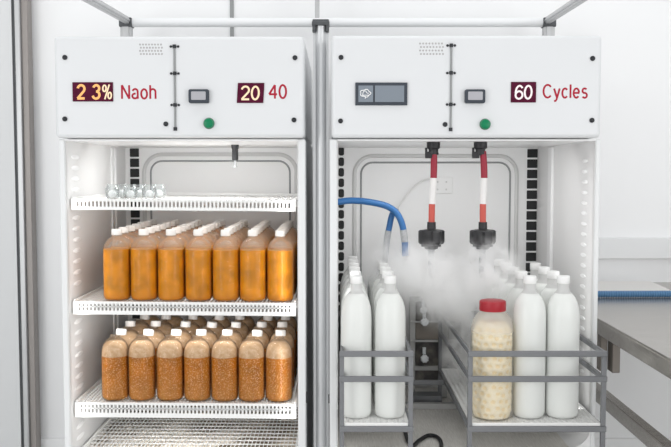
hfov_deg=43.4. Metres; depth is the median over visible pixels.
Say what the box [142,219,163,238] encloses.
juice bottle
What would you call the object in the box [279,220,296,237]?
juice bottle
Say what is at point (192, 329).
juice bottle
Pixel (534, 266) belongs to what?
milk bottle
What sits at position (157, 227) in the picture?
juice bottle
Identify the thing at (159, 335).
juice bottle
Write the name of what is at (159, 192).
vial
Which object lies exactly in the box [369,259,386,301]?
milk bottle
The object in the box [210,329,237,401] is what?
juice bottle
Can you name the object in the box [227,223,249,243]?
juice bottle
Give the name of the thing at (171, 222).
juice bottle
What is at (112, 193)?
vial
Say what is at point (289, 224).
juice bottle
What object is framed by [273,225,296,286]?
juice bottle
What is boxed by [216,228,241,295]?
juice bottle
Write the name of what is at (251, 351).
juice bottle
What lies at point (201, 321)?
juice bottle
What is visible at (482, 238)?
hose
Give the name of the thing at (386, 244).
hose
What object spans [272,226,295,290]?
juice bottle
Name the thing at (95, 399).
wire shelf
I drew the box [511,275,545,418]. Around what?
milk bottle
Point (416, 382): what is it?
bar
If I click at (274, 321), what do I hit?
juice bottle
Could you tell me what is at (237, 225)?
juice bottle
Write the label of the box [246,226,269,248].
juice bottle
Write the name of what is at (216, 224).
juice bottle
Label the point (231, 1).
trim
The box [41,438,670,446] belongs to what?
baseboard
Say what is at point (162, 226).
juice bottle
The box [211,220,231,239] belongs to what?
juice bottle
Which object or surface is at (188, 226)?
juice bottle
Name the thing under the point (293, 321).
juice bottle
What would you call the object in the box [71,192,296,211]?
wire shelf
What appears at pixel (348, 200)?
hose
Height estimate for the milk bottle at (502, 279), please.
0.330 m
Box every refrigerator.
[54,37,312,446]
[328,36,600,446]
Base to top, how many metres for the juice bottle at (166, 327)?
0.173 m
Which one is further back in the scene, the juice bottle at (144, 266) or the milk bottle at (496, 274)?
the milk bottle at (496, 274)
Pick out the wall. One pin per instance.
(635, 134)
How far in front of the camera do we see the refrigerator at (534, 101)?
2.08 m
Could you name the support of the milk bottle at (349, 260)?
on the rack at (372, 423)
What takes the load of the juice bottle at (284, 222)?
on the wire shelf at (96, 296)
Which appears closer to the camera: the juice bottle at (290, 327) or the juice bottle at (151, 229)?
the juice bottle at (151, 229)
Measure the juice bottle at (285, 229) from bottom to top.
0.176 m
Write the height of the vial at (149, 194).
0.036 m
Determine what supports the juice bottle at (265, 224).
on the wire shelf at (96, 296)
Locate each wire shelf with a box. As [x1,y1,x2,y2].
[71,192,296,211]
[73,284,297,315]
[75,367,297,418]
[82,399,297,446]
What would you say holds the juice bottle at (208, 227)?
on the wire shelf at (96, 296)
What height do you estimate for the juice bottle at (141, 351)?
0.173 m
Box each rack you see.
[339,311,413,446]
[438,311,607,446]
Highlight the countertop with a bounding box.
[597,282,670,360]
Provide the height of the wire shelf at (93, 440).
0.036 m
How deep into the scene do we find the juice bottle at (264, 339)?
2.20 m
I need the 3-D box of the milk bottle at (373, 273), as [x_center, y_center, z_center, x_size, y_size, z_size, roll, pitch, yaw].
[0.127,0.258,2.420,0.072,0.330,0.072,3,5,45]
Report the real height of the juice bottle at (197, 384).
0.173 m
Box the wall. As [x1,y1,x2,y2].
[31,0,670,437]
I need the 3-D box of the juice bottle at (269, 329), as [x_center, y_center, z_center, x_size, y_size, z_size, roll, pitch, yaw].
[-0.199,0.338,2.315,0.068,0.173,0.068,1,4,18]
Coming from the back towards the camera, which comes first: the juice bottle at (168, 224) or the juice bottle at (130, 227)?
the juice bottle at (168, 224)
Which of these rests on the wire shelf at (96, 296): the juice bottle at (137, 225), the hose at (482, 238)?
the juice bottle at (137, 225)
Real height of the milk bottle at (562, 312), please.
0.330 m
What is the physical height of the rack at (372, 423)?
0.588 m
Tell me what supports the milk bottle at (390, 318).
on the rack at (372, 423)
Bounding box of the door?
[0,0,40,446]
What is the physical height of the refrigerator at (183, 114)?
1.303 m
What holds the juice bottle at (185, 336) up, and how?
on the wire shelf at (95, 399)
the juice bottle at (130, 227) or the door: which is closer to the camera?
the juice bottle at (130, 227)
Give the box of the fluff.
[103,424,240,446]
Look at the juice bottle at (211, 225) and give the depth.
2.27 m
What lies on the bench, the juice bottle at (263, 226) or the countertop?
the countertop
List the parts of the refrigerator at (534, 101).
panel, panel, plate, panel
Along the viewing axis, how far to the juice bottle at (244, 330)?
2.31 m
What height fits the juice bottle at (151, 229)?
0.176 m
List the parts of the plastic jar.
lid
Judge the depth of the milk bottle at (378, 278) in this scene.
2.22 m
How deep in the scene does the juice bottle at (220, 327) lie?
2.31 m
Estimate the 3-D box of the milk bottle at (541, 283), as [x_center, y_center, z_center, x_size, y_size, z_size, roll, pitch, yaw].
[0.530,0.275,2.153,0.077,0.330,0.077,2,4,35]
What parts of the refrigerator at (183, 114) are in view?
panel, panel, panel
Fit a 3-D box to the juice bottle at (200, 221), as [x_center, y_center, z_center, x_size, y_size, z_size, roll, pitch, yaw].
[-0.404,0.076,2.486,0.068,0.176,0.067,-1,4,-9]
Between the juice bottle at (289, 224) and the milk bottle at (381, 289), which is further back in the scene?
the juice bottle at (289, 224)
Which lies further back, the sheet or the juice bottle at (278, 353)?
the sheet
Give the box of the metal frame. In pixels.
[82,0,586,446]
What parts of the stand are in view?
post, knob, knob, knob, post, plate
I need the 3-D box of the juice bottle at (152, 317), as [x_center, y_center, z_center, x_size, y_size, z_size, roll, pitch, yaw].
[-0.532,0.328,2.426,0.068,0.173,0.068,0,4,6]
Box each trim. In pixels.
[230,0,233,36]
[598,238,670,258]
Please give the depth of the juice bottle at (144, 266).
2.05 m
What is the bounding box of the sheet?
[598,281,670,290]
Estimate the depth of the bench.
2.08 m
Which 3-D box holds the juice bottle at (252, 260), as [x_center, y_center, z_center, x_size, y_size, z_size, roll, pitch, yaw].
[-0.203,0.103,2.076,0.068,0.176,0.067,2,4,34]
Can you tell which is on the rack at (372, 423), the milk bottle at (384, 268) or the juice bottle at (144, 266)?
the milk bottle at (384, 268)
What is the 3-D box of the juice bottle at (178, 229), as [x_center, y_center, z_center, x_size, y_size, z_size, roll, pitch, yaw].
[-0.403,0.097,2.144,0.068,0.176,0.067,-1,4,-20]
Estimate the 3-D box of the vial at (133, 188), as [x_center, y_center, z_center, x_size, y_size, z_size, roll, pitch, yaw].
[-0.491,-0.080,2.108,0.036,0.036,0.036,1,4,8]
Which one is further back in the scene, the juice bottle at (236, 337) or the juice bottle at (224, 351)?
the juice bottle at (236, 337)
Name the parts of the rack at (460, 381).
leg, rail, rail, rail, rail, leg, rail, rail, rail, rail, rail, leg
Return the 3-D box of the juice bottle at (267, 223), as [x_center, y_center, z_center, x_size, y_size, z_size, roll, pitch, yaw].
[-0.203,0.082,2.418,0.068,0.176,0.067,-2,4,-36]
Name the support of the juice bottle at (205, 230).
on the wire shelf at (96, 296)
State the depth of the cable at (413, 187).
2.55 m
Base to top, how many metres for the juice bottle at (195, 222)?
0.176 m
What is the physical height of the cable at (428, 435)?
0.010 m
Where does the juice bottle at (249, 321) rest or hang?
on the wire shelf at (95, 399)
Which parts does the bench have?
rail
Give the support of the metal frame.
on the floor
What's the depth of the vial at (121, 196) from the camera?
2.10 m
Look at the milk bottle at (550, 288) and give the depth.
2.04 m
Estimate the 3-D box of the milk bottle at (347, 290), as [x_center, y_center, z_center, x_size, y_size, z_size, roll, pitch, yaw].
[0.048,0.280,2.061,0.072,0.330,0.072,-2,4,-30]
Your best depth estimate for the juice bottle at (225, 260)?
2.05 m
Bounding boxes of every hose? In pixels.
[338,197,408,255]
[382,209,398,261]
[418,142,444,277]
[469,142,495,277]
[598,290,670,297]
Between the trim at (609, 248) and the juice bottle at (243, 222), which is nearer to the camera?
the juice bottle at (243, 222)
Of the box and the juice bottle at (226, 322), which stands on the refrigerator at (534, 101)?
the box
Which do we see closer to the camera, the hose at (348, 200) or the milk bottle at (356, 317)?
the milk bottle at (356, 317)
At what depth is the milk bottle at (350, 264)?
2.22 m
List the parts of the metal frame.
rail, post, post, post, rail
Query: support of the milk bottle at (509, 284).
on the rack at (460, 381)
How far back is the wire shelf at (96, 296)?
2.04 m
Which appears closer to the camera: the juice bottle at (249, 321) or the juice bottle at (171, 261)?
the juice bottle at (171, 261)
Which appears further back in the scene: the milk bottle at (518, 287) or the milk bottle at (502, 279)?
the milk bottle at (502, 279)
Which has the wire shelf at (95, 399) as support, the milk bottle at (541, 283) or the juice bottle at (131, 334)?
the juice bottle at (131, 334)
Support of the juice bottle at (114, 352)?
on the wire shelf at (95, 399)
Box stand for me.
[409,296,461,397]
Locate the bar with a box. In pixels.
[405,380,443,384]
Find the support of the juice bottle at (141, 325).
on the wire shelf at (95, 399)
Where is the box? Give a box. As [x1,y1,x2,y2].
[413,391,441,401]
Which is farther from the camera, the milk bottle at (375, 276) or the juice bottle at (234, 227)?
the milk bottle at (375, 276)
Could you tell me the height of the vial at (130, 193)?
0.036 m
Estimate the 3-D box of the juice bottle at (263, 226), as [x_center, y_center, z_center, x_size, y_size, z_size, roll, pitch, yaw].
[-0.203,0.090,2.281,0.067,0.176,0.068,2,4,32]
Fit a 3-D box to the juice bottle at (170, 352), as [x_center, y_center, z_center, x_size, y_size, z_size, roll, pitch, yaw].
[-0.409,0.349,2.091,0.068,0.173,0.068,1,4,20]
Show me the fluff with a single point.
(174, 434)
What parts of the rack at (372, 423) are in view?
rail, leg, rail, rail, rail, rail, rail, leg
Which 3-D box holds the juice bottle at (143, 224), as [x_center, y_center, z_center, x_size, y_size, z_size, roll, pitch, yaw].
[-0.538,0.084,2.349,0.067,0.176,0.068,-3,5,-44]
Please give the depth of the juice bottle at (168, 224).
2.33 m
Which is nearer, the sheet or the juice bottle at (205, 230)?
the juice bottle at (205, 230)
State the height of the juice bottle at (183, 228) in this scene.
0.176 m
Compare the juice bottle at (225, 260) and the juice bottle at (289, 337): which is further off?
the juice bottle at (289, 337)
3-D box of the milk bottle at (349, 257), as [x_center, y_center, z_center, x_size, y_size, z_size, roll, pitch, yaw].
[0.048,0.258,2.420,0.072,0.330,0.072,3,4,36]
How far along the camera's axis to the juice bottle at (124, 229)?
2.13 m
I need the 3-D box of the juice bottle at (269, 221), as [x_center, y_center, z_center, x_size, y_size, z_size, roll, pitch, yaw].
[-0.203,0.078,2.487,0.068,0.176,0.067,1,4,19]
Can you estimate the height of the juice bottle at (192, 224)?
0.176 m
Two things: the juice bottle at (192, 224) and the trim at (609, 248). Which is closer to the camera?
the juice bottle at (192, 224)
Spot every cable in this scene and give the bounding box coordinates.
[397,178,429,208]
[403,432,442,446]
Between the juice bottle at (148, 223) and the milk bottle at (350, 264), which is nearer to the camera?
the milk bottle at (350, 264)
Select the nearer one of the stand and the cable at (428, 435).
the cable at (428, 435)
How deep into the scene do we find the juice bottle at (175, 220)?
2.47 m
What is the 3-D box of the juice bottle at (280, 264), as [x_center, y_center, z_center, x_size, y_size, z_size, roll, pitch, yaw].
[-0.136,0.104,2.076,0.068,0.176,0.067,2,4,24]
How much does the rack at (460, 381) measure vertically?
0.588 m
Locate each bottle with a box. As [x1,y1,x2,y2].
[101,328,128,400]
[103,229,130,299]
[111,227,136,265]
[118,225,142,245]
[120,321,138,347]
[125,223,148,244]
[128,329,155,400]
[129,315,149,335]
[130,222,153,242]
[130,229,157,299]
[136,221,158,240]
[137,227,162,263]
[140,308,160,326]
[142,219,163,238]
[142,321,164,388]
[144,225,167,247]
[150,224,173,245]
[152,315,173,336]
[155,222,177,241]
[156,329,183,401]
[158,229,184,299]
[160,221,181,240]
[163,308,182,328]
[164,219,185,238]
[164,227,189,295]
[168,321,191,349]
[169,225,193,246]
[174,224,197,245]
[179,222,201,243]
[179,315,199,335]
[183,221,205,241]
[183,329,211,401]
[185,229,211,300]
[187,220,208,239]
[187,308,206,327]
[190,227,215,295]
[194,321,217,349]
[195,226,218,246]
[199,224,222,245]
[203,223,225,243]
[203,315,224,338]
[207,221,228,241]
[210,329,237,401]
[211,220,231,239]
[211,308,230,328]
[213,229,238,300]
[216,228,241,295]
[220,226,244,248]
[221,321,242,348]
[224,224,246,246]
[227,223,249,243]
[228,316,249,339]
[230,221,252,241]
[233,220,254,239]
[238,308,254,330]
[238,330,264,401]
[240,230,265,300]
[243,228,267,295]
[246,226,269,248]
[246,321,269,350]
[248,225,271,246]
[251,223,273,244]
[252,316,273,337]
[254,222,275,241]
[256,220,276,239]
[257,309,277,327]
[265,330,292,402]
[267,230,293,300]
[270,228,294,293]
[270,322,294,386]
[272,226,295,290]
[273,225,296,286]
[273,316,296,376]
[275,223,297,283]
[277,222,296,239]
[277,309,297,366]
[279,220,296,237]
[340,256,363,288]
[340,259,364,294]
[340,263,365,304]
[340,266,367,329]
[341,271,368,308]
[341,275,371,418]
[368,256,381,297]
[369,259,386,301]
[370,263,388,307]
[371,266,396,393]
[373,271,399,403]
[375,275,405,418]
[485,259,504,318]
[491,262,511,318]
[498,266,518,320]
[505,270,527,404]
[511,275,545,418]
[530,262,540,281]
[536,266,549,293]
[540,270,559,309]
[545,275,579,418]
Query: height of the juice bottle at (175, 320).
0.173 m
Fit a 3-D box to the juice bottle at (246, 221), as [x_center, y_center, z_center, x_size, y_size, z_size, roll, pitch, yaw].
[-0.270,0.077,2.486,0.067,0.176,0.068,-2,4,-35]
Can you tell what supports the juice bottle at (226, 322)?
on the wire shelf at (95, 399)
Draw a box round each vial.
[105,184,119,198]
[114,186,128,198]
[123,184,137,198]
[132,184,145,198]
[142,184,156,198]
[152,184,165,198]
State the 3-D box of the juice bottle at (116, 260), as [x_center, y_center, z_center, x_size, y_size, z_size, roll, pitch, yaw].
[-0.537,0.100,2.075,0.068,0.176,0.067,-3,5,-44]
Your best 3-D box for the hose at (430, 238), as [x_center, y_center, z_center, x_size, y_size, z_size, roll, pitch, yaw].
[0.237,-0.032,2.082,0.057,0.335,0.057,2,4,28]
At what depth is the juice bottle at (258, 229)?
2.13 m
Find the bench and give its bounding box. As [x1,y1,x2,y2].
[596,282,670,446]
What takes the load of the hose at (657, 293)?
on the bench
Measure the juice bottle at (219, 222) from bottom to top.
0.176 m
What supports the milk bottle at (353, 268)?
on the rack at (372, 423)
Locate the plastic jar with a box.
[472,298,511,419]
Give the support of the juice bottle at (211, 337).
on the wire shelf at (95, 399)

